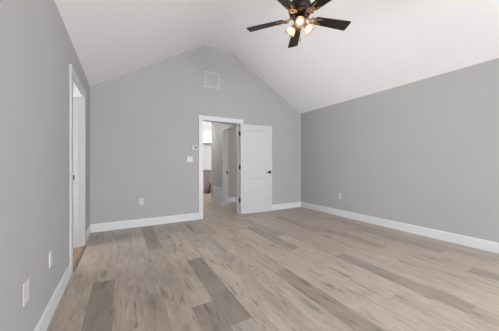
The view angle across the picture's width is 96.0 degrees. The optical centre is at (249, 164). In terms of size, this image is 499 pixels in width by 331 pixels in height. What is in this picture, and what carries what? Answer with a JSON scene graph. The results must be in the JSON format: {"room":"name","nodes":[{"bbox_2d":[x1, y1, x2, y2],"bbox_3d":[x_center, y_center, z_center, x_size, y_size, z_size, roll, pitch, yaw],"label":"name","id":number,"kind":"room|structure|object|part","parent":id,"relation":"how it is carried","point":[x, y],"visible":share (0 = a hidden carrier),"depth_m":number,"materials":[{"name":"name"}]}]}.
{"room":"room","nodes":[
{"label":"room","id":0,"kind":"room"},
{"bbox_2d":[0,0,89,330],"bbox_3d":[0.006,-0.103,-1.082,0.142,2.447,11.113,0,0,-30],"label":"wall","id":1,"kind":"structure","parent":0,"point":[37,50],"depth_m":1.34,"materials":[{"name":"grey paint"}]},
{"bbox_2d":[23,277,28,306],"bbox_3d":[-1.218,0.695,1.226,0.008,0.124,0.080,0,0,-30],"label":"cover plate","id":2,"kind":"object","parent":1,"relation":"attached to","point":[26,283],"visible":1,"depth_m":1.21,"materials":[{"name":"grey plastic"}]},
{"bbox_2d":[49,249,51,267],"bbox_3d":[-1.456,0.690,1.646,0.009,0.116,0.072,0,0,-30],"label":"wall outlet","id":3,"kind":"object","parent":1,"relation":"attached to","point":[50,252],"visible":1,"depth_m":1.63,"materials":[{"name":"grey plastic"}]},
{"bbox_2d":[33,225,90,330],"bbox_3d":[0.103,1.052,-1.095,0.014,0.135,10.993,0,0,-30],"label":"baseboard","id":4,"kind":"structure","parent":1,"relation":"attached to","point":[42,324],"depth_m":1.70,"materials":[{"name":"white paint"}]},
{"bbox_2d":[69,64,85,275],"bbox_3d":[-2.104,0.058,2.664,0.174,2.124,1.046,0,0,-30],"label":"door frame","id":5,"kind":"structure","parent":1,"relation":"attached to","point":[77,99],"depth_m":3.01,"materials":[{"name":"white paint"}]},
{"bbox_3d":[-1.813,0.103,2.286,0.018,2.034,0.086,0,0,-30],"label":"casing","id":6,"kind":"part","parent":5,"relation":"part of","materials":[{"name":"white paint"}]},
{"bbox_3d":[-2.045,-0.959,2.697,0.021,0.090,1.046,0,0,-30],"label":"head casing","id":7,"kind":"part","parent":5,"relation":"part of","materials":[{"name":"white paint"}]},
{"bbox_3d":[-2.280,0.103,3.107,0.018,2.034,0.086,0,0,-30],"label":"casing","id":8,"kind":"part","parent":5,"relation":"part of","materials":[{"name":"white paint"}]},
{"bbox_2d":[73,247,81,264],"bbox_3d":[-2.771,1.121,2.279,1.630,0.005,1.900,0,0,-30],"label":"floor","id":9,"kind":"structure","parent":0,"point":[76,251],"depth_m":2.83,"materials":[{"name":"orange wood"}]},
{"bbox_2d":[90,45,300,224],"bbox_3d":[-0.657,-0.667,4.862,4.574,3.575,0.120,0,0,-30],"label":"wall","id":10,"kind":"structure","parent":0,"point":[144,121],"depth_m":4.29,"materials":[{"name":"grey paint"}]},
{"bbox_2d":[139,198,143,204],"bbox_3d":[-1.950,0.670,4.054,0.072,0.116,0.009,0,0,-30],"label":"wall outlet","id":11,"kind":"object","parent":10,"relation":"attached to","point":[141,200],"visible":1,"depth_m":4.05,"materials":[{"name":"grey plastic"}]},
{"bbox_2d":[187,156,192,161],"bbox_3d":[-1.191,-0.103,4.484,0.116,0.120,0.010,0,0,-30],"label":"light switch","id":12,"kind":"object","parent":10,"relation":"attached to","point":[189,158],"visible":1,"depth_m":4.48,"materials":[{"name":"grey plastic"}]},
{"bbox_2d":[91,202,300,232],"bbox_3d":[-0.624,1.052,4.804,4.546,0.135,0.014,0,0,-30],"label":"baseboard","id":13,"kind":"structure","parent":10,"relation":"attached to","point":[108,226],"depth_m":4.14,"materials":[{"name":"white paint"}]},
{"bbox_2d":[204,71,219,88],"bbox_3d":[-0.788,-1.768,4.712,0.345,0.325,0.012,0,0,-30],"label":"air vent","id":14,"kind":"object","parent":10,"relation":"in","point":[212,80],"visible":1,"depth_m":4.71,"materials":[{"name":"grey"}]},
{"bbox_2d":[198,115,242,218],"bbox_3d":[-0.621,0.058,4.872,1.026,2.124,0.143,0,0,-30],"label":"door frame","id":15,"kind":"structure","parent":10,"relation":"attached to","point":[202,118],"depth_m":4.75,"materials":[{"name":"white paint"}]},
{"bbox_3d":[-0.993,0.103,4.592,0.086,2.034,0.018,0,0,-30],"label":"casing","id":16,"kind":"part","parent":15,"relation":"part of","materials":[{"name":"white paint"}]},
{"bbox_3d":[-0.591,-0.959,4.819,1.026,0.090,0.021,0,0,-30],"label":"head casing","id":17,"kind":"part","parent":15,"relation":"part of","materials":[{"name":"white paint"}]},
{"bbox_3d":[-0.190,0.103,5.048,0.086,2.034,0.018,0,0,-30],"label":"casing","id":18,"kind":"part","parent":15,"relation":"part of","materials":[{"name":"white paint"}]},
{"bbox_2d":[239,124,271,213],"bbox_3d":[0.151,0.104,5.159,0.832,2.008,0.131,0,0,-25],"label":"door","id":19,"kind":"structure","parent":10,"relation":"in","point":[255,167],"depth_m":5.14,"materials":[{"name":"white paint"}]},
{"bbox_3d":[0.162,-0.401,5.162,0.576,0.758,0.033,0,0,-25],"label":"panel","id":20,"kind":"part","parent":19,"relation":"part of","materials":[{"name":"white paint"}]},
{"bbox_3d":[0.162,0.591,5.162,0.576,0.565,0.033,0,0,-25],"label":"panel","id":21,"kind":"part","parent":19,"relation":"part of","materials":[{"name":"white paint"}]},
{"bbox_2d":[203,144,210,169],"bbox_3d":[-1.465,-0.100,9.793,4.880,2.440,0.120,0,0,-30],"label":"wall","id":22,"kind":"structure","parent":0,"point":[206,147],"depth_m":9.53,"materials":[{"name":"white paint"}]},
{"bbox_2d":[203,122,210,130],"bbox_3d":[-0.338,-1.370,7.807,4.880,0.100,4.687,0,0,-30],"label":"ceiling","id":23,"kind":"structure","parent":0,"point":[206,125],"depth_m":7.84,"materials":[{"name":"white paint"}]},
{"bbox_2d":[203,131,210,143],"bbox_3d":[-1.275,-1.084,9.458,4.600,0.468,0.610,0,0,-30],"label":"soffit","id":24,"kind":"structure","parent":23,"relation":"attached to","point":[206,134],"depth_m":8.89,"materials":[{"name":"white paint"}]},
{"bbox_2d":[211,122,235,200],"bbox_3d":[-0.625,-0.100,5.989,0.165,2.440,1.807,0,0,-30],"label":"wall","id":25,"kind":"structure","parent":0,"point":[217,129],"depth_m":6.30,"materials":[{"name":"grey paint"}]},
{"bbox_2d":[211,197,222,205],"bbox_3d":[-1.784,1.052,6.927,1.255,0.135,4.550,0,0,-30],"label":"baseboard","id":26,"kind":"structure","parent":25,"relation":"attached to","point":[216,201],"depth_m":6.29,"materials":[{"name":"white paint"}]},
{"bbox_2d":[213,186,221,199],"bbox_3d":[-0.906,0.795,6.304,0.012,0.340,0.640,0,0,-30],"label":"air vent","id":27,"kind":"object","parent":25,"relation":"in","point":[217,191],"visible":1,"depth_m":6.28,"materials":[{"name":"white"}]},
{"bbox_2d":[223,126,235,205],"bbox_3d":[-0.441,0.105,5.665,0.169,2.030,0.810,0,0,-30],"label":"door frame","id":28,"kind":"structure","parent":25,"relation":"attached to","point":[225,131],"depth_m":6.00,"materials":[{"name":"white paint"}]},
{"bbox_2d":[229,129,235,197],"bbox_3d":[0.678,-0.100,7.410,3.505,2.440,0.120,0,0,-30],"label":"wall","id":29,"kind":"structure","parent":0,"point":[232,133],"depth_m":6.67,"materials":[{"name":"beige paint"}]},
{"bbox_2d":[229,197,235,201],"bbox_3d":[0.363,1.052,7.155,2.705,0.135,0.014,0,0,-30],"label":"baseboard","id":30,"kind":"structure","parent":29,"relation":"attached to","point":[233,199],"depth_m":6.65,"materials":[{"name":"white paint"}]},
{"bbox_2d":[46,193,498,330],"bbox_3d":[1.725,1.120,2.589,6.445,0.001,15.800,0,0,-30],"label":"floor","id":31,"kind":"structure","parent":0,"point":[298,268],"depth_m":2.22,"materials":[{"name":"beige wood"}]},
{"bbox_2d":[203,170,210,192],"bbox_3d":[-2.015,0.675,8.940,0.760,0.890,0.780,0,0,-30],"label":"base cabinet","id":32,"kind":"object","parent":31,"relation":"on","point":[206,173],"visible":0.23,"depth_m":8.71,"materials":[{"name":"brown paint"}]},
{"bbox_2d":[54,0,498,113],"bbox_3d":[2.120,-1.893,-0.031,4.856,1.404,11.133,0,0,-30],"label":"ceiling","id":33,"kind":"structure","parent":0,"point":[386,44],"depth_m":3.29,"materials":[{"name":"white paint"}]},
{"bbox_2d":[247,0,350,47],"bbox_3d":[0.601,-1.938,2.542,1.243,1.015,1.203,0,0,-30],"label":"ceiling fan","id":34,"kind":"object","parent":33,"relation":"hanging from","point":[299,11],"visible":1,"depth_m":2.59,"materials":[{"name":"brown wood"}]},
{"bbox_3d":[0.193,-1.677,2.723,0.453,0.007,0.142,0,12,22],"label":"blade","id":35,"kind":"part","parent":34,"relation":"part of","materials":[{"name":"brown wood"}]},
{"bbox_3d":[0.314,-1.677,2.254,0.142,0.007,0.453,15,10,39],"label":"blade","id":36,"kind":"part","parent":34,"relation":"part of","materials":[{"name":"brown wood"}]},
{"bbox_3d":[0.601,-1.677,2.982,0.142,0.007,0.453,-12,-1,4],"label":"blade","id":37,"kind":"part","parent":34,"relation":"part of","materials":[{"name":"brown wood"}]},
{"bbox_3d":[0.797,-1.677,2.224,0.142,0.007,0.453,14,-7,-31],"label":"blade","id":38,"kind":"part","parent":34,"relation":"part of","materials":[{"name":"brown wood"}]},
{"bbox_3d":[0.974,-1.677,2.674,0.453,0.007,0.142,0,-12,-14],"label":"blade","id":39,"kind":"part","parent":34,"relation":"part of","materials":[{"name":"brown wood"}]},
{"bbox_2d":[301,58,498,242],"bbox_3d":[4.141,-0.134,1.185,0.140,2.507,11.253,0,0,-30],"label":"wall","id":40,"kind":"structure","parent":0,"point":[424,152],"depth_m":3.62,"materials":[{"name":"grey paint"}]},
{"bbox_2d":[301,202,498,253],"bbox_3d":[4.069,1.052,1.155,0.014,0.135,10.993,0,0,-30],"label":"baseboard","id":41,"kind":"structure","parent":40,"relation":"attached to","point":[486,245],"depth_m":3.59,"materials":[{"name":"white paint"}]}
]}

